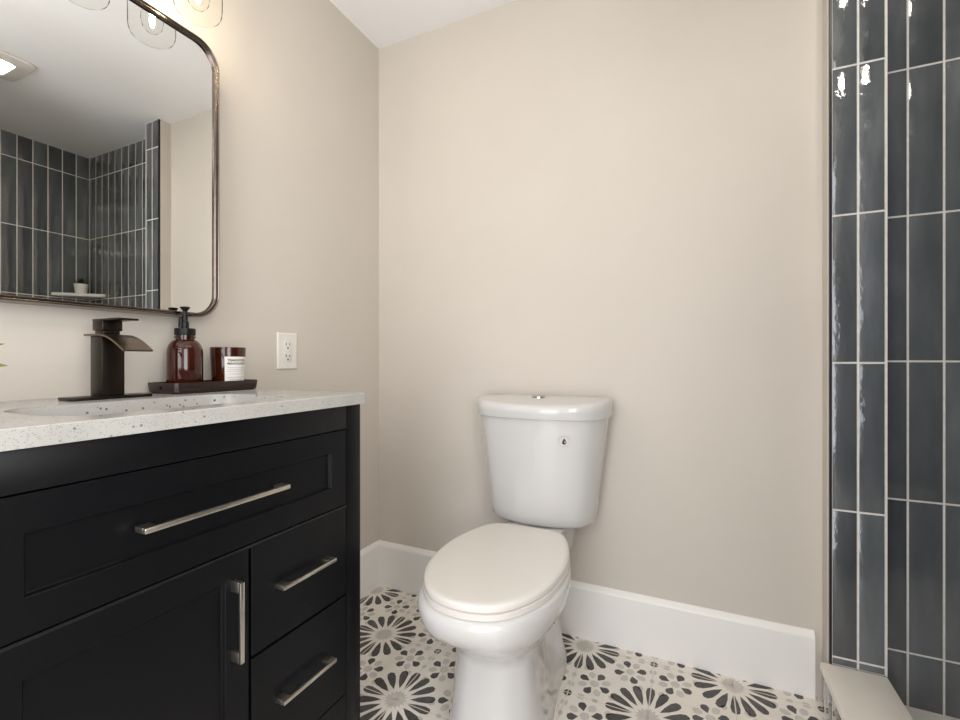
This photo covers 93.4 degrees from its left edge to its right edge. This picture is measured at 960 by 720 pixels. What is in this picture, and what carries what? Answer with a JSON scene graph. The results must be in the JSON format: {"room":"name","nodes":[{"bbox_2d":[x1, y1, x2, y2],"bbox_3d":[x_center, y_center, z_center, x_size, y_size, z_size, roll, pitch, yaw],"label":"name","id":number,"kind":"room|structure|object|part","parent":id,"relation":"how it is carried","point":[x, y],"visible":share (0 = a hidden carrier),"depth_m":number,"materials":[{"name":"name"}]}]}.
{"room":"bathroom","nodes":[
{"label":"bathroom","id":0,"kind":"room"},
{"bbox_2d":[0,0,378,549],"bbox_3d":[-1.032,-0.187,0.767,0.100,2.278,2.915,0,0,25],"label":"wall","id":1,"kind":"structure","parent":0,"point":[299,81],"depth_m":1.47,"materials":[{"name":"paint"}]},
{"bbox_2d":[0,0,218,317],"bbox_3d":[-0.845,-0.472,0.974,0.059,0.723,0.564,0,0,25],"label":"wall mirror","id":2,"kind":"object","parent":1,"relation":"attached to","point":[109,109],"visible":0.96,"depth_m":0.99,"materials":[{"name":"clear glass"}]},
{"bbox_2d":[173,0,222,27],"bbox_3d":[-0.777,-0.971,0.966,0.192,0.305,0.398,0,0,25],"label":"vanity light","id":3,"kind":"object","parent":1,"relation":"attached to","point":[197,1],"visible":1,"depth_m":1.09,"materials":[{"name":"clear glass"}]},
{"bbox_2d":[277,332,296,368],"bbox_3d":[-0.635,-0.029,1.489,0.007,0.119,0.079,0,0,25],"label":"electrical outlet","id":4,"kind":"object","parent":1,"relation":"attached to","point":[286,342],"visible":1,"depth_m":1.48,"materials":[{"name":"white plastic"}]},
{"bbox_2d":[283,340,291,361],"bbox_3d":[-0.632,-0.029,1.488,0.001,0.069,0.036,0,0,25],"label":"receptacle","id":5,"kind":"object","parent":4,"relation":"attached to","point":[287,344],"depth_m":1.49,"materials":[{"name":"grey plastic"}]},
{"bbox_2d":[360,541,378,598],"bbox_3d":[-0.574,0.860,1.608,0.016,0.185,0.673,0,0,25],"label":"baseboard","id":6,"kind":"structure","parent":1,"relation":"attached to","point":[369,555],"depth_m":1.85,"materials":[{"name":"paint"}]},
{"bbox_2d":[330,0,513,48],"bbox_3d":[0.145,-1.366,0.239,2.680,0.080,2.955,0,0,25],"label":"ceiling","id":7,"kind":"structure","parent":0,"point":[384,23],"depth_m":1.74,"materials":[{"name":"paint"}]},
{"bbox_2d":[379,0,821,696],"bbox_3d":[0.298,-0.187,1.671,1.543,2.278,0.150,0,0,25],"label":"wall","id":8,"kind":"structure","parent":0,"point":[618,200],"depth_m":1.50,"materials":[{"name":"paint"}]},
{"bbox_2d":[378,540,814,698],"bbox_3d":[0.255,0.860,1.600,1.524,0.185,0.016,0,0,25],"label":"baseboard","id":9,"kind":"structure","parent":8,"relation":"attached to","point":[775,655],"depth_m":1.42,"materials":[{"name":"paint"}]},
{"bbox_2d":[829,0,831,663],"bbox_3d":[0.946,-0.254,1.221,0.005,2.144,0.010,0,0,25],"label":"trim","id":10,"kind":"structure","parent":8,"relation":"attached to","point":[830,1],"depth_m":1.22,"materials":[{"name":"silver"}]},
{"bbox_2d":[822,0,883,676],"bbox_3d":[1.040,-0.187,1.294,0.120,2.278,0.203,0,0,25],"label":"trim","id":11,"kind":"structure","parent":8,"relation":"attached to","point":[825,3],"depth_m":1.24,"materials":[{"name":"paint"}]},
{"bbox_2d":[832,0,884,675],"bbox_3d":[0.999,-0.254,1.197,0.114,2.144,0.008,0,0,25],"label":"tile","id":12,"kind":"structure","parent":8,"relation":"attached to","point":[858,26],"depth_m":1.19,"materials":[{"name":"tile"}]},
{"bbox_2d":[885,0,886,676],"bbox_3d":[1.052,-0.254,1.172,0.004,2.144,0.009,0,0,25],"label":"trim","id":13,"kind":"structure","parent":8,"relation":"attached to","point":[885,0],"depth_m":1.17,"materials":[{"name":"tile"}]},
{"bbox_2d":[360,586,959,719],"bbox_3d":[-0.011,0.971,0.013,2.588,0.062,3.415,0,0,25],"label":"floor","id":14,"kind":"structure","parent":0,"point":[406,673],"depth_m":1.32,"materials":[{"name":"tile"}]},
{"bbox_2d":[0,404,359,719],"bbox_3d":[-0.647,0.529,0.879,0.499,0.846,0.714,0,0,25],"label":"vanity cabinet","id":15,"kind":"object","parent":14,"relation":"on","point":[207,571],"visible":0.94,"depth_m":0.73,"materials":[{"name":"paint"}]},
{"bbox_3d":[-0.507,0.562,0.672,0.020,0.437,0.355,0,0,25],"label":"door","id":16,"kind":"part","parent":15,"relation":"part of","materials":[{"name":"paint"}]},
{"bbox_3d":[-0.453,0.134,0.788,0.020,0.054,0.616,0,0,25],"label":"rail","id":17,"kind":"part","parent":15,"relation":"part of","materials":[{"name":"paint"}]},
{"bbox_3d":[-0.453,0.251,0.788,0.020,0.174,0.612,0,0,25],"label":"drawer","id":18,"kind":"part","parent":15,"relation":"part of","materials":[{"name":"paint"}]},
{"bbox_3d":[-0.453,0.343,0.788,0.020,0.006,0.616,0,0,25],"label":"rail","id":19,"kind":"part","parent":15,"relation":"part of","materials":[{"name":"black wood"}]},
{"bbox_2d":[0,389,364,451],"bbox_3d":[-0.654,0.143,0.880,0.486,0.126,0.722,0,0,25],"label":"countertop","id":20,"kind":"structure","parent":15,"relation":"on","point":[51,421],"depth_m":0.78,"materials":[{"name":"stone"}]},
{"bbox_2d":[58,317,152,401],"bbox_3d":[-0.741,-0.002,0.927,0.144,0.164,0.144,0,0,25],"label":"faucet","id":21,"kind":"object","parent":20,"relation":"on","point":[108,346],"visible":1,"depth_m":0.93,"materials":[{"name":"brown metal"}]},
{"bbox_3d":[-0.776,0.077,0.943,0.054,0.006,0.144,0,0,25],"label":"plate","id":22,"kind":"part","parent":21,"relation":"part of","materials":[{"name":"brown metal"}]},
{"bbox_3d":[-0.751,-0.069,0.932,0.096,0.031,0.037,0,0,25],"label":"lever handle","id":23,"kind":"part","parent":21,"relation":"part of","materials":[{"name":"brown metal"}]},
{"bbox_3d":[-0.741,-0.035,0.926,0.144,0.037,0.053,0,0,25],"label":"spout","id":24,"kind":"part","parent":21,"relation":"part of","materials":[{"name":"brown metal"}]},
{"bbox_2d":[5,395,281,415],"bbox_3d":[-0.592,0.143,0.855,0.234,0.126,0.411,0,0,25],"label":"basin","id":25,"kind":"object","parent":20,"relation":"in","point":[102,408],"depth_m":0.89,"materials":[{"name":"white ceramic"}]},
{"bbox_2d":[148,379,256,393],"bbox_3d":[-0.707,0.067,1.167,0.114,0.026,0.226,0,0,25],"label":"tray","id":26,"kind":"object","parent":20,"relation":"on","point":[205,386],"visible":0.88,"depth_m":1.10,"materials":[{"name":"brown wood"}]},
{"bbox_2d":[166,306,202,382],"bbox_3d":[-0.730,-0.031,1.119,0.078,0.202,0.078,0,0,25],"label":"soap dispenser","id":27,"kind":"object","parent":26,"relation":"on","point":[184,354],"visible":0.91,"depth_m":1.09,"materials":[{"name":"orange glass"}]},
{"bbox_2d":[166,335,202,382],"bbox_3d":[-0.730,0.004,1.119,0.078,0.133,0.078,0,0,25],"label":"bottle","id":28,"kind":"object","parent":27,"relation":"attached to","point":[184,354],"depth_m":1.09,"materials":[{"name":"orange glass"}]},
{"bbox_2d":[210,347,245,381],"bbox_3d":[-0.681,0.018,1.224,0.087,0.104,0.087,0,0,25],"label":"candle","id":29,"kind":"object","parent":26,"relation":"on","point":[226,363],"visible":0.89,"depth_m":1.19,"materials":[{"name":"orange glass"}]},
{"bbox_2d":[227,367,243,379],"bbox_3d":[-0.648,0.036,1.205,0.007,0.034,0.045,0,0,30],"label":"label","id":30,"kind":"object","parent":29,"relation":"attached to","point":[233,373],"depth_m":1.20,"materials":[{"name":"white paper"}]},
{"bbox_3d":[-0.436,0.246,0.771,0.026,0.008,0.260,0,0,25],"label":"handle","id":31,"kind":"part","parent":15,"relation":"part of","materials":[{"name":"silver metal"}]},
{"bbox_3d":[-0.425,0.460,0.794,0.026,0.142,0.008,0,0,25],"label":"handle","id":32,"kind":"part","parent":15,"relation":"part of","materials":[{"name":"silver metal"}]},
{"bbox_3d":[-0.376,0.666,0.952,0.020,0.228,0.252,0,0,25],"label":"drawer","id":33,"kind":"part","parent":15,"relation":"part of","materials":[{"name":"paint"}]},
{"bbox_3d":[-0.376,0.446,0.952,0.020,0.204,0.252,0,0,25],"label":"drawer","id":34,"kind":"part","parent":15,"relation":"part of","materials":[{"name":"paint"}]},
{"bbox_3d":[-0.357,0.661,0.939,0.026,0.008,0.143,0,0,25],"label":"handle","id":35,"kind":"part","parent":15,"relation":"part of","materials":[{"name":"silver metal"}]},
{"bbox_3d":[-0.357,0.440,0.939,0.026,0.008,0.143,0,0,25],"label":"handle","id":36,"kind":"part","parent":15,"relation":"part of","materials":[{"name":"silver metal"}]},
{"bbox_3d":[-0.454,0.822,0.789,0.019,0.076,0.616,0,0,25],"label":"rail","id":37,"kind":"part","parent":15,"relation":"part of","materials":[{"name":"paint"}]},
{"bbox_3d":[-0.324,0.529,1.095,0.045,0.846,0.049,0,0,25],"label":"leg","id":38,"kind":"part","parent":15,"relation":"part of","materials":[{"name":"paint"}]},
{"bbox_2d":[418,393,612,719],"bbox_3d":[0.094,0.537,1.269,0.456,0.831,0.719,0,0,24],"label":"toilet","id":39,"kind":"object","parent":14,"relation":"on","point":[497,594],"visible":1,"depth_m":1.19,"materials":[{"name":"ceramic"}]},
{"bbox_3d":[0.049,0.535,1.169,0.339,0.016,0.484,0,0,24],"label":"seat","id":40,"kind":"part","parent":39,"relation":"part of","materials":[{"name":"plastic"}]},
{"bbox_3d":[0.049,0.517,1.169,0.338,0.019,0.483,0,0,24],"label":"seat lid","id":41,"kind":"part","parent":39,"relation":"part of","materials":[{"name":"plastic"}]},
{"bbox_3d":[0.092,0.748,1.264,0.358,0.409,0.707,0,0,24],"label":"bowl","id":42,"kind":"part","parent":39,"relation":"part of","materials":[{"name":"ceramic"}]},
{"bbox_3d":[0.193,0.153,1.491,0.456,0.061,0.233,0,0,24],"label":"tank lid","id":43,"kind":"part","parent":39,"relation":"part of","materials":[{"name":"ceramic"}]},
{"bbox_3d":[0.195,0.356,1.496,0.435,0.344,0.211,0,0,24],"label":"tank","id":44,"kind":"part","parent":39,"relation":"part of","materials":[{"name":"ceramic"}]},
{"bbox_2d":[822,674,840,719],"bbox_3d":[0.725,0.895,0.782,0.008,0.113,0.992,0,0,25],"label":"curb","id":45,"kind":"object","parent":14,"relation":"on","point":[830,711],"visible":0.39,"depth_m":1.17,"materials":[{"name":"tile"}]},
{"bbox_2d":[887,0,959,718],"bbox_3d":[1.464,-0.187,1.091,0.813,2.278,0.008,0,0,25],"label":"wall","id":46,"kind":"structure","parent":0,"point":[923,36],"depth_m":1.22,"materials":[{"name":"tile"}]},
{"bbox_3d":[0.784,0.895,0.755,0.121,0.113,0.992,0,0,25],"label":"wall","id":47,"kind":"structure","parent":0,"visible":0},
{"bbox_2d":[820,662,912,719],"bbox_3d":[0.779,0.828,0.753,0.142,0.021,0.982,0,0,25],"label":"curb","id":48,"kind":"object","parent":47,"relation":"on","point":[856,695],"depth_m":1.10,"materials":[{"name":"stone"}]}
]}

